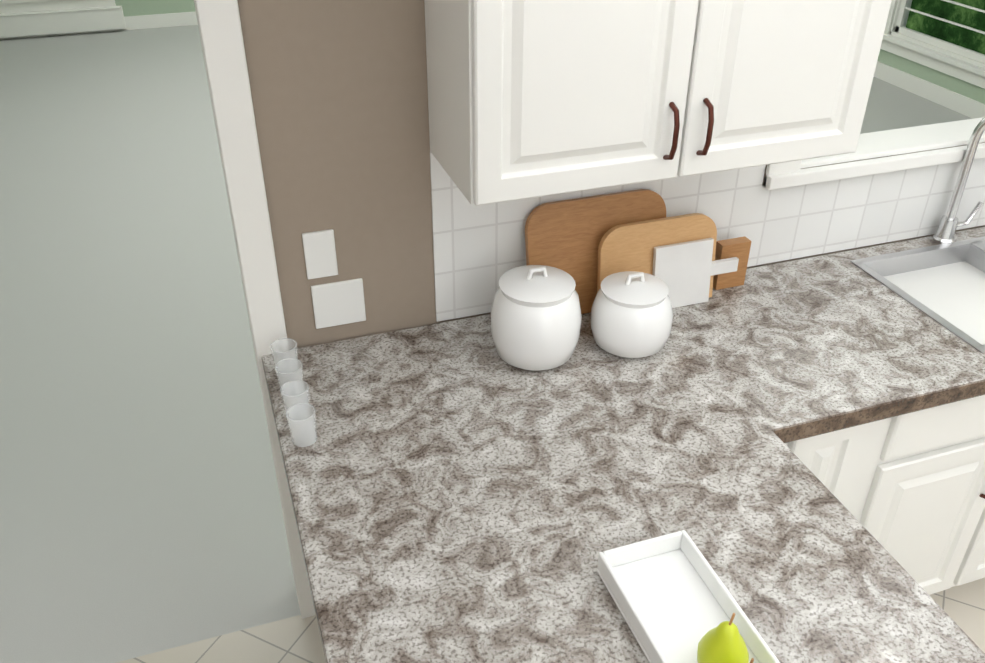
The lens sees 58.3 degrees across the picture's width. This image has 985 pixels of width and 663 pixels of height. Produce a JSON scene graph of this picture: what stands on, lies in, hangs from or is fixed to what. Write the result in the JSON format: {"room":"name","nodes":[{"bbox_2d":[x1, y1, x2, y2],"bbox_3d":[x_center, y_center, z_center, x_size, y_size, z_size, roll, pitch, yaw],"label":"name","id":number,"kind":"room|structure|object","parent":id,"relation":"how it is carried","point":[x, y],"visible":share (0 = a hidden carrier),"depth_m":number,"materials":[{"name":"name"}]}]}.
{"room":"kitchen","nodes":[
{"label":"kitchen","id":0,"kind":"room"},
{"bbox_2d":[115,0,194,16],"bbox_3d":[-1.470,-4.744,7.806,7.440,3.700,0.120,-10,34,-16],"label":"wall","id":1,"kind":"structure","parent":0,"point":[138,7],"depth_m":8.18,"materials":[{"name":"paint"}]},
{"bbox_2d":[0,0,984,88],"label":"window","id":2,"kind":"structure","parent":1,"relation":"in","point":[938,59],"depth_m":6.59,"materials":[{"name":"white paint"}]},
{"bbox_2d":[0,25,971,662],"bbox_3d":[-0.303,-1.286,5.953,7.440,0.100,7.370,-10,34,-16],"label":"floor","id":3,"kind":"structure","parent":0,"point":[140,509],"depth_m":3.64,"materials":[{"name":"grey paint"}]},
{"bbox_2d":[116,578,984,662],"bbox_3d":[1.472,2.535,0.029,6.240,0.100,7.120,-10,34,-16],"label":"floor","id":4,"kind":"structure","parent":0,"point":[295,639],"depth_m":2.50,"materials":[{"name":"beige tile"}]},
{"bbox_2d":[196,0,984,611],"bbox_3d":[0.874,-1.023,2.042,7.440,3.700,0.120,-10,34,-16],"label":"wall","id":5,"kind":"structure","parent":0,"point":[338,88],"depth_m":1.89,"materials":[{"name":"paint"}]},
{"bbox_2d":[302,229,337,278],"bbox_3d":[-0.390,-0.174,1.996,0.070,0.115,0.007,-10,34,-16],"label":"outlet","id":6,"kind":"object","parent":5,"relation":"attached to","point":[319,246],"depth_m":1.99,"materials":[{"name":"white plastic"}]},
{"bbox_2d":[311,278,365,328],"bbox_3d":[-0.362,-0.066,2.077,0.120,0.115,0.007,-10,34,-16],"label":"outlet","id":7,"kind":"object","parent":5,"relation":"attached to","point":[338,303],"depth_m":2.07,"materials":[{"name":"white plastic"}]},
{"bbox_2d":[194,0,984,618],"bbox_3d":[-0.122,-0.187,2.166,4.403,2.155,0.173,-10,34,-16],"label":"door frame","id":8,"kind":"structure","parent":5,"relation":"attached to","point":[224,60],"depth_m":1.99,"materials":[{"name":"white paint"}]},
{"bbox_2d":[424,0,891,205],"bbox_3d":[0.335,-0.724,1.737,0.890,0.784,0.318,-10,34,-16],"label":"upper cabinet","id":9,"kind":"object","parent":5,"relation":"attached to","point":[527,99],"depth_m":1.71,"materials":[{"name":"white paint"}]},
{"bbox_2d":[430,152,984,321],"bbox_3d":[1.512,-0.513,2.551,3.490,0.442,0.006,-10,34,-16],"label":"tile backsplash","id":10,"kind":"structure","parent":5,"relation":"attached to","point":[479,251],"depth_m":2.31,"materials":[{"name":"white tile"}]},
{"bbox_2d":[262,237,984,662],"bbox_3d":[1.716,0.387,1.613,3.912,0.052,2.537,-10,34,-16],"label":"countertop","id":11,"kind":"structure","parent":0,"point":[816,436],"depth_m":1.78,"materials":[{"name":"grey stone"}]},
{"bbox_2d":[270,338,297,354],"bbox_3d":[-0.468,0.060,1.995,0.060,0.070,0.058,-10,34,-16],"label":"glass votive","id":12,"kind":"object","parent":11,"relation":"on","point":[286,339],"depth_m":2.00,"materials":[{"name":"clear glass"}]},
{"bbox_2d":[272,350,302,376],"bbox_3d":[-0.440,0.104,1.927,0.060,0.070,0.058,-10,34,-16],"label":"glass votive","id":13,"kind":"object","parent":11,"relation":"on","point":[292,361],"depth_m":1.96,"materials":[{"name":"clear glass"}]},
{"bbox_2d":[277,372,309,399],"bbox_3d":[-0.413,0.148,1.859,0.060,0.070,0.058,-10,34,-16],"label":"glass votive","id":14,"kind":"object","parent":11,"relation":"on","point":[296,385],"depth_m":1.89,"materials":[{"name":"clear glass"}]},
{"bbox_2d":[283,395,316,446],"bbox_3d":[-0.385,0.191,1.792,0.060,0.070,0.058,-10,34,-16],"label":"glass votive","id":15,"kind":"object","parent":11,"relation":"on","point":[286,402],"depth_m":1.80,"materials":[{"name":"clear glass"}]},
{"bbox_2d":[491,265,581,370],"bbox_3d":[0.100,-0.045,2.013,0.208,0.230,0.208,-10,34,-16],"label":"canister","id":16,"kind":"object","parent":11,"relation":"on","point":[536,316],"visible":1,"depth_m":1.95,"materials":[{"name":"white ceramic"}]},
{"bbox_2d":[590,271,672,357],"bbox_3d":[0.327,-0.052,2.063,0.190,0.190,0.190,-10,34,-16],"label":"canister","id":17,"kind":"object","parent":11,"relation":"on","point":[631,314],"visible":1,"depth_m":2.01,"materials":[{"name":"white ceramic"}]},
{"bbox_2d":[525,189,751,313],"bbox_3d":[0.379,-0.200,2.201,0.605,0.289,0.122,-10,34,-16],"label":"cutting boards","id":18,"kind":"object","parent":11,"relation":"on","point":[589,244],"visible":0.9,"depth_m":2.17,"materials":[{"name":"brown wood"}]},
{"bbox_2d":[597,530,779,662],"bbox_3d":[0.354,0.495,1.264,0.165,0.135,0.600,-10,34,-16],"label":"dish","id":19,"kind":"object","parent":11,"relation":"on","point":[673,598],"visible":1,"depth_m":1.44,"materials":[{"name":"white ceramic"}]},
{"bbox_2d":[850,236,984,351],"bbox_3d":[1.474,-0.064,2.439,0.840,0.198,0.480,-10,34,-16],"label":"sink","id":20,"kind":"object","parent":11,"relation":"in","point":[946,282],"depth_m":2.47,"materials":[{"name":"white ceramic"}]},
{"bbox_2d":[926,117,984,243],"bbox_3d":[1.404,-0.429,2.437,0.214,0.418,0.164,-10,34,-16],"label":"faucet","id":21,"kind":"object","parent":11,"relation":"on","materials":[{"name":"silver metal"}]},
{"bbox_2d":[877,9,984,103],"bbox_3d":[3.165,-3.517,5.924,0.120,3.700,7.370,-10,34,-16],"label":"wall","id":22,"kind":"structure","parent":0,"point":[954,84],"depth_m":6.48,"materials":[{"name":"paint"}]},
{"bbox_3d":[-2.610,-0.424,1.094,0.120,3.700,14.490,-10,34,-16],"label":"wall","id":23,"kind":"structure","parent":0,"visible":0},
{"bbox_2d":[0,6,125,37],"bbox_3d":[-4.060,-2.756,7.890,1.443,0.192,0.078,-10,34,-16],"label":"baseboard heater","id":24,"kind":"object","parent":23,"relation":"attached to","point":[20,24],"visible":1,"depth_m":7.90,"materials":[{"name":"white paint"}]},
{"bbox_2d":[0,11,197,39],"bbox_3d":[-1.453,-3.204,8.721,7.200,0.120,0.016,-10,34,-16],"label":"baseboard","id":25,"kind":"structure","parent":23,"relation":"attached to","point":[183,18],"depth_m":8.22,"materials":[{"name":"white paint"}]},
{"bbox_2d":[874,61,984,118],"bbox_3d":[3.101,-1.993,6.863,0.016,0.120,7.100,-10,34,-16],"label":"baseboard","id":26,"kind":"structure","parent":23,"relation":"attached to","point":[954,101],"depth_m":6.51,"materials":[{"name":"white paint"}]},
{"label":"outside","id":27,"kind":"structure","parent":0,"visible":0},
{"bbox_2d":[906,0,984,54],"bbox_3d":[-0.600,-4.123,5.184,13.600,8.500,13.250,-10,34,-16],"label":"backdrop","id":28,"kind":"structure","parent":27,"point":[952,33],"depth_m":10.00,"materials":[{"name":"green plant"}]}
]}

